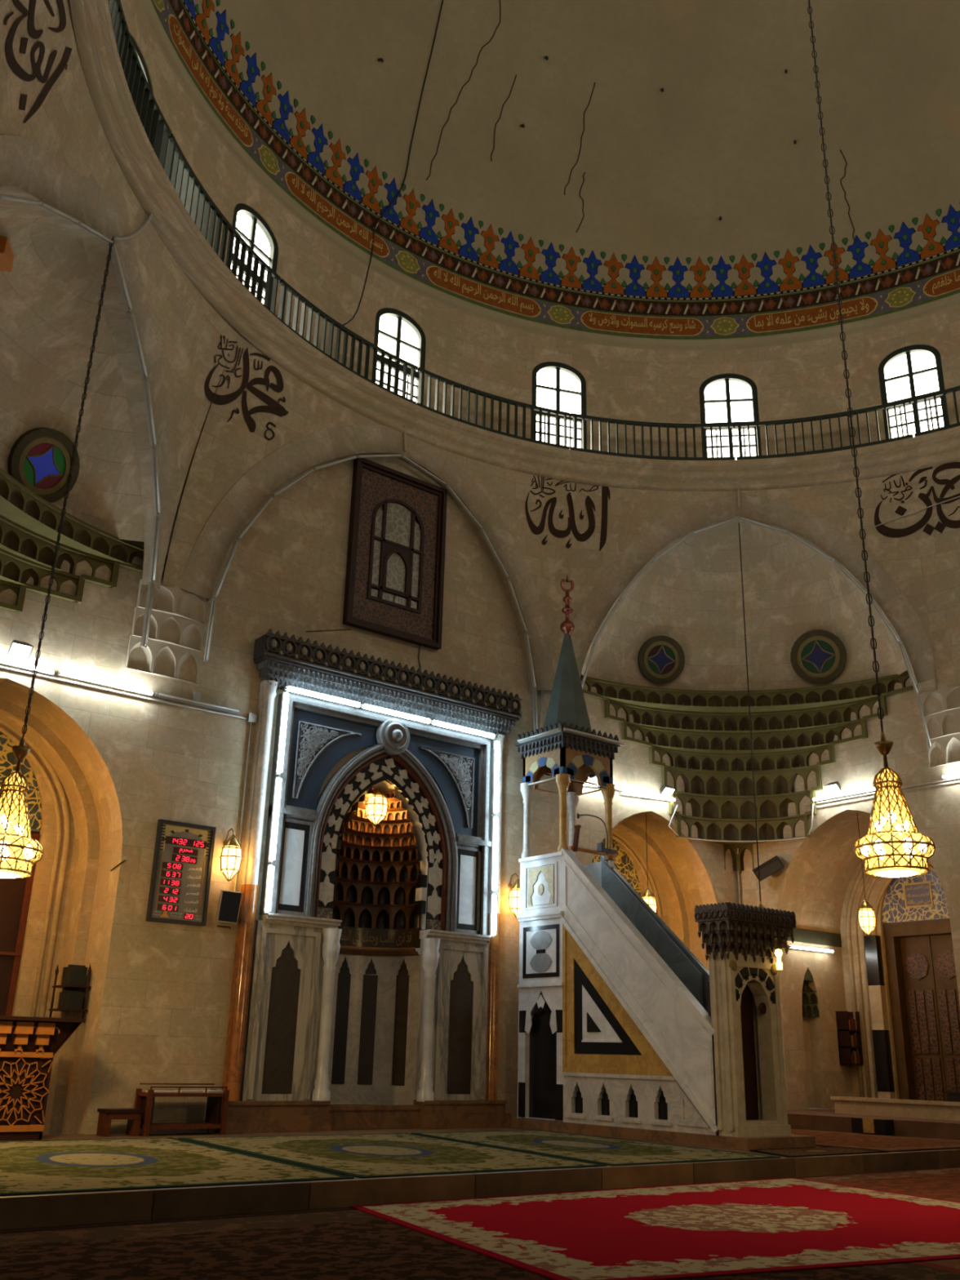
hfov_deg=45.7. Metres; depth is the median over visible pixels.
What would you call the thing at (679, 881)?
wall
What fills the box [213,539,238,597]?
fluorescent light
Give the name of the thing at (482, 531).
fluorescent light
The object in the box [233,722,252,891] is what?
conduit
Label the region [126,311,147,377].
fluorescent light
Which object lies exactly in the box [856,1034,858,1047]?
book
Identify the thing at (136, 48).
window
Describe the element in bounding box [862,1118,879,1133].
block
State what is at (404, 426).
pipe
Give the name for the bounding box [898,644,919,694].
fluorescent light
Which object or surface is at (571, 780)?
rod
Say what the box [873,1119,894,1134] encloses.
block
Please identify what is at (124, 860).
rod
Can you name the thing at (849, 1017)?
book
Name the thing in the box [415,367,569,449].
gallery railing
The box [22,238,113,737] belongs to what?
cable
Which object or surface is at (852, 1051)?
book
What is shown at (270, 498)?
fluorescent light
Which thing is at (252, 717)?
junction box
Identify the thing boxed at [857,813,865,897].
wire
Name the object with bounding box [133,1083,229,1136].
table
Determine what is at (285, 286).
gallery railing
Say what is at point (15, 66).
calligraphy
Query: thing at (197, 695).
junction box
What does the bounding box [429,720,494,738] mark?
fluorescent light
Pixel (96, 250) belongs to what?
trim
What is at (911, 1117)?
platform
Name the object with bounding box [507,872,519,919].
wall lantern
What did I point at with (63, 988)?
book
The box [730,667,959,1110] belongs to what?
wall
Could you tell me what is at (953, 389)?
gallery railing
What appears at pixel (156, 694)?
fluorescent light
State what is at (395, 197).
cable
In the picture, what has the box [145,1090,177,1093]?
paper sheets
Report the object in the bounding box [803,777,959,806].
conduit
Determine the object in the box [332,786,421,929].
hood
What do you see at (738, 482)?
pipe
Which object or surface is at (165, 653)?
trim
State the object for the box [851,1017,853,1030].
book
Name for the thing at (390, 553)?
window
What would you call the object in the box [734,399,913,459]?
gallery railing
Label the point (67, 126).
wall
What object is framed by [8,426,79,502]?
window
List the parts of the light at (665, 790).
glass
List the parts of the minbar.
panel frame, canopy cornice, balustrade, balustrade, portal crown, portal door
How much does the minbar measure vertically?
11.370 m
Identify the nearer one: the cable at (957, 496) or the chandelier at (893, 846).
the chandelier at (893, 846)
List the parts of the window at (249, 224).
pane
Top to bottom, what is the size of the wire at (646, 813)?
1.720 m
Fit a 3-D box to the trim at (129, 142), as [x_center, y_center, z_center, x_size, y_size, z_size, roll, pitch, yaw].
[4.851,-7.358,17.352,21.900,0.710,21.900,16,-25,-35]
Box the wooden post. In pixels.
[572,824,581,852]
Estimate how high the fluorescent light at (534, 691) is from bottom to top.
1.240 m
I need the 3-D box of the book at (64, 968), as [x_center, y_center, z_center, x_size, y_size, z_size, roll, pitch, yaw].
[-6.673,5.495,18.596,0.260,0.290,0.085,16,-25,-35]
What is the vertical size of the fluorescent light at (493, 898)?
0.840 m
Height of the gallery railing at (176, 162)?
0.985 m
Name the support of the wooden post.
on the minbar
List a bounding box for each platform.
[0,1127,959,1231]
[786,1096,959,1140]
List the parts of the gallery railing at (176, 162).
rail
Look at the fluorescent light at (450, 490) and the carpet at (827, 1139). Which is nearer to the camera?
the carpet at (827, 1139)
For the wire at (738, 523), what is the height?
8.640 m
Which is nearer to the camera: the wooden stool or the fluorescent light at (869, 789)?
the wooden stool
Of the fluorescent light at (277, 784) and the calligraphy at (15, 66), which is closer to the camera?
the calligraphy at (15, 66)
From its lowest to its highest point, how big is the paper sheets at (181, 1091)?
0.026 m
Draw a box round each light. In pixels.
[0,193,41,204]
[0,657,54,675]
[7,640,33,658]
[35,201,79,223]
[57,671,153,696]
[75,221,113,243]
[107,243,132,311]
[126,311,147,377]
[140,582,154,648]
[142,378,156,446]
[148,515,159,582]
[150,447,160,515]
[154,692,240,714]
[203,598,217,662]
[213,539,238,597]
[235,495,273,540]
[262,864,274,914]
[267,776,281,862]
[271,467,314,497]
[275,691,288,775]
[284,685,360,707]
[312,455,356,470]
[355,453,401,457]
[360,703,431,723]
[400,454,446,485]
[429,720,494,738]
[444,484,482,528]
[480,528,509,578]
[489,893,497,937]
[490,816,497,892]
[492,740,499,814]
[506,578,527,631]
[517,727,561,743]
[523,632,536,688]
[532,688,537,733]
[563,727,626,746]
[581,643,595,688]
[583,783,622,790]
[593,599,620,643]
[619,561,652,599]
[621,791,675,801]
[651,533,692,562]
[659,784,675,796]
[692,516,738,534]
[739,516,787,533]
[787,945,833,953]
[788,532,832,560]
[812,786,875,801]
[823,781,841,794]
[832,560,870,597]
[870,598,900,643]
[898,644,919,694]
[916,695,931,747]
[941,772,959,779]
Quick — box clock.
[146,818,216,926]
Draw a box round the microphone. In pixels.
[576,813,617,853]
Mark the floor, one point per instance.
(339, 1208)
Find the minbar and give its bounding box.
[511,574,815,1151]
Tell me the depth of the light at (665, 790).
26.97 m
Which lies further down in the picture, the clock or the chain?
the clock
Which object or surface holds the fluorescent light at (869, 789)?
attached to the wall at (935, 811)
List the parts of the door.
carved panel, carved panel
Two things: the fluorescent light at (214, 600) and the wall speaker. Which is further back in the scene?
the fluorescent light at (214, 600)
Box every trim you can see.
[0,133,935,690]
[0,185,917,692]
[0,466,167,613]
[69,0,959,491]
[125,578,206,684]
[151,0,959,339]
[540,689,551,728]
[580,671,918,871]
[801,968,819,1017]
[920,684,959,768]
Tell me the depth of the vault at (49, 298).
18.34 m
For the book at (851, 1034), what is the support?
on the bookshelf at (845, 1049)
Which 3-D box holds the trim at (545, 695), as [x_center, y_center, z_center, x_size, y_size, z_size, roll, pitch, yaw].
[1.826,2.029,25.630,1.320,1.650,0.494,16,-25,-35]
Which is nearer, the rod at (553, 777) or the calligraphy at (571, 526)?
the rod at (553, 777)
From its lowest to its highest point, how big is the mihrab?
8.620 m
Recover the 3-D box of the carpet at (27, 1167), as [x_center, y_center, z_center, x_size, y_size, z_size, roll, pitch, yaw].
[-4.475,6.071,13.319,3.881,0.012,6.399,14,-23,-30]
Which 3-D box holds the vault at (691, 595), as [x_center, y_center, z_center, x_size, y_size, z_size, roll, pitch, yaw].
[6.061,-0.750,27.100,7.364,3.680,2.000,-1,-20,7]
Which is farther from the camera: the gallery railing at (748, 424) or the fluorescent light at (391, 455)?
the gallery railing at (748, 424)
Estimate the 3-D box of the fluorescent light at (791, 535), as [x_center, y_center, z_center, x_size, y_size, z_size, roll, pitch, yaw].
[7.551,-2.143,26.040,0.940,0.753,0.112,-2,-20,8]
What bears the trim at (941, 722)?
attached to the wall at (935, 811)
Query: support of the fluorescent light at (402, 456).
attached to the wall at (67, 126)
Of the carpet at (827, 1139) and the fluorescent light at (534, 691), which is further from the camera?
the fluorescent light at (534, 691)
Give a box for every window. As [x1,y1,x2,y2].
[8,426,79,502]
[129,34,152,92]
[230,203,278,333]
[342,457,447,649]
[373,307,426,403]
[531,361,586,449]
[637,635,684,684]
[699,373,761,459]
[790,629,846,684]
[878,344,950,439]
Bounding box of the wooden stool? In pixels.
[96,1108,145,1136]
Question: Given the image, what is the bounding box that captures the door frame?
[863,935,895,1098]
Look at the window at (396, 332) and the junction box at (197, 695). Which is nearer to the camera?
the junction box at (197, 695)
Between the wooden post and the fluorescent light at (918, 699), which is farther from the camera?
the fluorescent light at (918, 699)
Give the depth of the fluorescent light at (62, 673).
19.13 m
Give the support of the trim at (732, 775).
attached to the wall at (164, 1015)
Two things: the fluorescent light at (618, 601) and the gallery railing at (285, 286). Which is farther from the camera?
the fluorescent light at (618, 601)
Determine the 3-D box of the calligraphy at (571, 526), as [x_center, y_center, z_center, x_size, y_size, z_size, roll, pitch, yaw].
[1.998,-2.952,26.443,2.078,1.732,0.420,7,-21,-14]
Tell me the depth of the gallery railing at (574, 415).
27.05 m
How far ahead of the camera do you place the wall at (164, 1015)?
20.21 m
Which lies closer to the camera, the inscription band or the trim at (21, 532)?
the trim at (21, 532)
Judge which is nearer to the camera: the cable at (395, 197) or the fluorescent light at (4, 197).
the fluorescent light at (4, 197)
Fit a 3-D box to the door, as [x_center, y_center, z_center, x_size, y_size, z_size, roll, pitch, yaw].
[10.460,8.584,26.179,0.340,4.130,2.060,16,-25,-35]
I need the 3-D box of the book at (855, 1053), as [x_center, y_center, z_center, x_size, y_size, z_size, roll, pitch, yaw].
[8.810,9.910,27.054,0.056,0.280,0.240,16,-25,-35]
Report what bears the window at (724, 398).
in the wall at (804, 379)
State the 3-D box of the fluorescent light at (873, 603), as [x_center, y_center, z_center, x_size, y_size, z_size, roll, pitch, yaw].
[8.985,-0.438,25.274,0.599,1.073,0.112,1,-20,1]
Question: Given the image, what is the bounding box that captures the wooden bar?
[568,845,617,857]
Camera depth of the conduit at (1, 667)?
19.36 m
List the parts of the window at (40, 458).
pane, pane, pane, frame, pane, pane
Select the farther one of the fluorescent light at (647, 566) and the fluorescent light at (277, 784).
the fluorescent light at (647, 566)
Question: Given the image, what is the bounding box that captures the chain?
[807,0,884,732]
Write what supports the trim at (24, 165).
attached to the wall at (67, 126)
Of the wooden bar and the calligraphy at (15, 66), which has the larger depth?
the wooden bar
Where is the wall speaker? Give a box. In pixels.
[216,889,242,929]
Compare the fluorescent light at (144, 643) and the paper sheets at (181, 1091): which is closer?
the paper sheets at (181, 1091)
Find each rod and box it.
[110,859,125,871]
[528,777,555,785]
[570,780,606,788]
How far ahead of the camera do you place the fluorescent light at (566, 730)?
23.37 m
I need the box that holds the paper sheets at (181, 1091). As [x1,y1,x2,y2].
[173,1090,203,1093]
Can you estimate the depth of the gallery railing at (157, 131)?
17.69 m
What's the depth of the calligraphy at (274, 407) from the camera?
21.72 m
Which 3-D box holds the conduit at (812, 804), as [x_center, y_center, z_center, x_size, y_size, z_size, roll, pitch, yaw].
[6.172,4.359,27.173,3.408,0.777,0.874,0,-20,5]
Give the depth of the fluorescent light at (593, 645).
25.74 m
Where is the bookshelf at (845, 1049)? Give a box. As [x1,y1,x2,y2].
[835,1011,863,1065]
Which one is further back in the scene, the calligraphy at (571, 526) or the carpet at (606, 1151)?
the calligraphy at (571, 526)
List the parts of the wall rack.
post, post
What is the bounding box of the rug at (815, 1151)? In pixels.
[749,1146,888,1157]
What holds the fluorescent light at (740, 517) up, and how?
attached to the wall at (67, 126)
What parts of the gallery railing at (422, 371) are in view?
rail, rail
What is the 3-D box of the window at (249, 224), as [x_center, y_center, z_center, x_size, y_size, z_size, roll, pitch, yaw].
[-4.684,-7.450,23.090,0.163,2.920,1.440,-10,-23,28]
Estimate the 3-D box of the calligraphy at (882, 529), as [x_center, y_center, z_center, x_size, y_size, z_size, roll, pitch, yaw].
[9.915,-3.082,25.491,2.156,1.559,0.359,-10,-23,29]
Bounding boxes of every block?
[851,1117,866,1132]
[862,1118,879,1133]
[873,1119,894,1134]
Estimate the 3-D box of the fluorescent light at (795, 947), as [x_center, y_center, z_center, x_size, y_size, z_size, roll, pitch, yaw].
[7.950,7.413,27.333,1.650,0.070,0.125,16,-25,-35]
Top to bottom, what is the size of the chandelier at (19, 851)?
1.820 m
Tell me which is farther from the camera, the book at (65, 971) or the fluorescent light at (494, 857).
the fluorescent light at (494, 857)
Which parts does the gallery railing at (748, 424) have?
rail, rail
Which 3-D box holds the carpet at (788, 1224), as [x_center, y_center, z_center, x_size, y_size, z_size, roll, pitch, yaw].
[2.502,5.976,11.876,7.162,0.012,5.883,11,-22,-25]
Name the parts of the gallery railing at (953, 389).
rail, rail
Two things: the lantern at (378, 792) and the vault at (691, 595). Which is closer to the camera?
the lantern at (378, 792)
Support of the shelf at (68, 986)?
attached to the wall rack
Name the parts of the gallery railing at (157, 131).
rail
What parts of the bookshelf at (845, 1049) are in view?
shelf, shelf, shelf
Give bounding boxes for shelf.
[48,1008,87,1012]
[52,984,90,988]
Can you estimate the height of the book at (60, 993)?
0.260 m
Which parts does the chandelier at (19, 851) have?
lamp shade, stem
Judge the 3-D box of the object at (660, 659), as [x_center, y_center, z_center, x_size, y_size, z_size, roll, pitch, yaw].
[4.341,0.478,27.462,1.160,1.189,0.590,5,-20,-11]
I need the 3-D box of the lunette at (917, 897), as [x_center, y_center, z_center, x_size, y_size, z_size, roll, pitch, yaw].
[10.386,5.927,27.030,0.060,1.400,2.060,16,-25,-35]
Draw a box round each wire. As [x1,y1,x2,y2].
[306,628,351,631]
[645,813,648,886]
[737,523,760,902]
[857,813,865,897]
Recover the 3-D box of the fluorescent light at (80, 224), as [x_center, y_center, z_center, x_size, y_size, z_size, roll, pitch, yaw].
[-5.675,-6.013,16.791,0.113,0.516,1.000,-1,-20,7]
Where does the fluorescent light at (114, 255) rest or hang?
attached to the wall at (67, 126)
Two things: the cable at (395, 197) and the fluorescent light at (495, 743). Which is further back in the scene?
the cable at (395, 197)
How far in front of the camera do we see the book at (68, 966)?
18.40 m
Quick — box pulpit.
[0,1015,85,1140]
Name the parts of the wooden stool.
leg, leg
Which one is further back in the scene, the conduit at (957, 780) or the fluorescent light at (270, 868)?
the conduit at (957, 780)
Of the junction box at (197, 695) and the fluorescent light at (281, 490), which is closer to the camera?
the junction box at (197, 695)
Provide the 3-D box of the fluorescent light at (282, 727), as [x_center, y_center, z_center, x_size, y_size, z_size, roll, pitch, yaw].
[-3.591,1.684,20.730,0.099,1.560,0.139,16,-25,-35]
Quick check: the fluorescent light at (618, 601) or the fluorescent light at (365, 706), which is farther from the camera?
the fluorescent light at (618, 601)
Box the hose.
[112,207,155,240]
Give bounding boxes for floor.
[0,1208,352,1231]
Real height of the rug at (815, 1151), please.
0.012 m
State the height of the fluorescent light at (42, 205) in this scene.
0.564 m
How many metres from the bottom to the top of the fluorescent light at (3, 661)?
0.090 m
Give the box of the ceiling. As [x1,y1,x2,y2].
[188,0,959,297]
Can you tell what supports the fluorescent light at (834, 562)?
attached to the wall at (67, 126)
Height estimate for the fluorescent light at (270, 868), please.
0.840 m
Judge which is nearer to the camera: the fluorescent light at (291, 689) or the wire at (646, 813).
the fluorescent light at (291, 689)
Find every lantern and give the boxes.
[219,827,242,882]
[364,788,388,826]
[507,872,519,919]
[640,886,657,912]
[857,897,875,936]
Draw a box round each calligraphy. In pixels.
[4,0,72,123]
[204,335,288,439]
[524,475,610,551]
[874,462,959,537]
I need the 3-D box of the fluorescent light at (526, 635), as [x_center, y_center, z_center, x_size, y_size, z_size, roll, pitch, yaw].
[1.110,0.449,25.174,0.110,1.217,0.368,-17,-27,41]
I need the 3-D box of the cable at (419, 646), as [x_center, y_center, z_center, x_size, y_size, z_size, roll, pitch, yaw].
[-1.242,0.438,23.570,0.102,0.682,0.023,16,-25,-35]
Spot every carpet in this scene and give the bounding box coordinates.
[0,1137,354,1195]
[0,1208,959,1279]
[177,1133,606,1178]
[349,1177,959,1279]
[410,1129,781,1166]
[791,1128,959,1151]
[797,1166,959,1273]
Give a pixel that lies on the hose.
(144, 224)
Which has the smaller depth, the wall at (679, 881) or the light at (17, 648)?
the light at (17, 648)
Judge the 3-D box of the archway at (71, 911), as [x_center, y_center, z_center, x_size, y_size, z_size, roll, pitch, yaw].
[-8.210,4.118,17.716,4.500,6.980,1.780,16,-25,-35]
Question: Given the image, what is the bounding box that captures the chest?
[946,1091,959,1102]
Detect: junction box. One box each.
[192,691,200,701]
[246,712,257,724]
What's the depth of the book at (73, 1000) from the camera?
18.21 m
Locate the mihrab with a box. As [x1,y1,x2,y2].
[213,628,522,1133]
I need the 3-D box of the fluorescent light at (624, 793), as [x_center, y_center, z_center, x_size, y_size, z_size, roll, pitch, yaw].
[3.965,3.672,26.713,1.744,0.180,0.120,16,-25,-35]
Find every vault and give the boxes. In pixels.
[0,192,144,542]
[581,520,910,690]
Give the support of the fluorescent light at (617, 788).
attached to the wall at (164, 1015)
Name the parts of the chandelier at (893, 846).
stem, lamp shade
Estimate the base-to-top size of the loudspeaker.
0.634 m
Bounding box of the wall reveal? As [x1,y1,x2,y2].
[778,940,853,1110]
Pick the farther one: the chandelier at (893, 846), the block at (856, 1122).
the block at (856, 1122)
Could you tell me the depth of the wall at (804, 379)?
27.51 m
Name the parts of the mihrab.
white panel, panel frame, frame moulding, arch moulding, arch moulding, arch moulding, stalactite cornice, cornice, white panel, panel frame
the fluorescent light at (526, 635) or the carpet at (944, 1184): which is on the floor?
the carpet at (944, 1184)
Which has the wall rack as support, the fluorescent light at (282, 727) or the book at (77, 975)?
the book at (77, 975)
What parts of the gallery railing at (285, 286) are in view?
rail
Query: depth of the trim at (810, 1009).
27.19 m
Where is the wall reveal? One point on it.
(814, 1072)
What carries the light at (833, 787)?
attached to the wall at (935, 811)
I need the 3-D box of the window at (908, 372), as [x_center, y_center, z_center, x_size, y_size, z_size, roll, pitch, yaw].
[10.253,-5.666,26.934,1.440,2.920,0.163,-10,-23,28]
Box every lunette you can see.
[0,731,41,830]
[591,836,642,896]
[881,869,949,923]
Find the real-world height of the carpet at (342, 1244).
0.012 m
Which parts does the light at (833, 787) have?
glass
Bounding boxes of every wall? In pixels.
[0,0,959,690]
[0,360,738,1134]
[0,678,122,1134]
[120,0,959,457]
[612,811,717,971]
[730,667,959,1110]
[777,809,936,1099]
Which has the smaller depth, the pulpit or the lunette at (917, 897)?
the pulpit
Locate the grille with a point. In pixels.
(770, 867)
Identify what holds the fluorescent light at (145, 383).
attached to the wall at (67, 126)
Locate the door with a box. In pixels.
[883,919,959,1102]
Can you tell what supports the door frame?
attached to the wall at (823, 884)
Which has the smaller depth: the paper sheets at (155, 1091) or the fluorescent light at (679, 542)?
the paper sheets at (155, 1091)
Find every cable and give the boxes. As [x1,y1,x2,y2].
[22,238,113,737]
[342,0,443,325]
[417,645,421,669]
[874,496,959,527]
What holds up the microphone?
attached to the minbar
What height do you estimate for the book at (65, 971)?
0.260 m
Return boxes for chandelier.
[0,737,44,879]
[853,732,935,877]
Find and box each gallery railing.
[107,0,171,168]
[164,133,280,317]
[277,278,417,404]
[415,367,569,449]
[570,413,735,460]
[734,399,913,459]
[910,385,959,436]
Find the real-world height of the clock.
1.666 m
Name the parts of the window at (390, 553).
pane, mosaic pane, mosaic pane, pane, mosaic pane, mosaic pane, pane, pane, mosaic pane, mosaic pane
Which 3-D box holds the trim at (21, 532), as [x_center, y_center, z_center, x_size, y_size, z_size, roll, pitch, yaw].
[-6.083,-0.970,16.371,6.050,3.904,6.050,16,-25,-35]
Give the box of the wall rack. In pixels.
[48,964,91,1018]
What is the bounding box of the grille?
[755,859,782,880]
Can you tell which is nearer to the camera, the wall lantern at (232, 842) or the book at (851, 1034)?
the wall lantern at (232, 842)
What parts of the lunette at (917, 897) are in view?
inscription panel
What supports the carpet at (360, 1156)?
on the platform at (17, 1212)
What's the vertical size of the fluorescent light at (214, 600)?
1.230 m
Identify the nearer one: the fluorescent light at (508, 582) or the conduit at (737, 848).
the fluorescent light at (508, 582)
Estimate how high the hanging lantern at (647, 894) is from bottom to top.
0.870 m
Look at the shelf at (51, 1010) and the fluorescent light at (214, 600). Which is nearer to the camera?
the shelf at (51, 1010)
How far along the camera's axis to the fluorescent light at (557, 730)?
23.37 m
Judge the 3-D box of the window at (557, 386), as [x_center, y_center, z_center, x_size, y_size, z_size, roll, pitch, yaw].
[1.910,-5.516,27.926,1.440,2.920,0.163,7,-21,-14]
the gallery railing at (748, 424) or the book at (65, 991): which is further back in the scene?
the gallery railing at (748, 424)
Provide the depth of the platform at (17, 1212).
12.51 m
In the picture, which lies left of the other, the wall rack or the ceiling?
the wall rack
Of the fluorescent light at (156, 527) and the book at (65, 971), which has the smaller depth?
the book at (65, 971)
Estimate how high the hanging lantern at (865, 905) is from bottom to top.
0.870 m
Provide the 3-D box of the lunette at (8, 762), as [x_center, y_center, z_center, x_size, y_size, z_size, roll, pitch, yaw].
[-8.678,2.122,19.151,2.820,1.770,0.070,16,-25,-35]
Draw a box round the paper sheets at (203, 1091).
[200,1089,223,1093]
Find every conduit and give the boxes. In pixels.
[0,666,248,719]
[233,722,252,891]
[668,804,813,842]
[737,848,740,904]
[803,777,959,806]
[804,780,959,808]
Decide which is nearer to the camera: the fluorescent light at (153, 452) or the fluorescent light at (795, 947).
the fluorescent light at (153, 452)
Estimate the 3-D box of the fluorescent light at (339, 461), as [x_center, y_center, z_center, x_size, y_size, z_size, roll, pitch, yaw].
[-2.930,-3.604,23.140,1.018,0.718,0.111,19,-26,-39]
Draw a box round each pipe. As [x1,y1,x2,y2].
[403,425,406,451]
[737,481,740,508]
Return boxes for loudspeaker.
[752,855,784,881]
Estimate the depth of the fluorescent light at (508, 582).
25.28 m
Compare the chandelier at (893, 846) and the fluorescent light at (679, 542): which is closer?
the chandelier at (893, 846)
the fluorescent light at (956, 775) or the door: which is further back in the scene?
the door
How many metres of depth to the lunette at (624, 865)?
28.14 m
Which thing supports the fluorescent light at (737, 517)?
attached to the wall at (67, 126)
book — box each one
[57,991,62,1008]
[59,987,79,1008]
[61,967,67,985]
[62,968,66,984]
[62,990,82,1008]
[63,991,84,1008]
[65,964,85,984]
[67,966,87,986]
[848,1016,852,1030]
[849,1033,857,1046]
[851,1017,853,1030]
[851,1049,854,1063]
[853,1051,857,1063]
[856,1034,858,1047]
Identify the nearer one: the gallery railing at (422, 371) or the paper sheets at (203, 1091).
the paper sheets at (203, 1091)
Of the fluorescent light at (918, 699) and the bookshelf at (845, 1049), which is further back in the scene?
the bookshelf at (845, 1049)

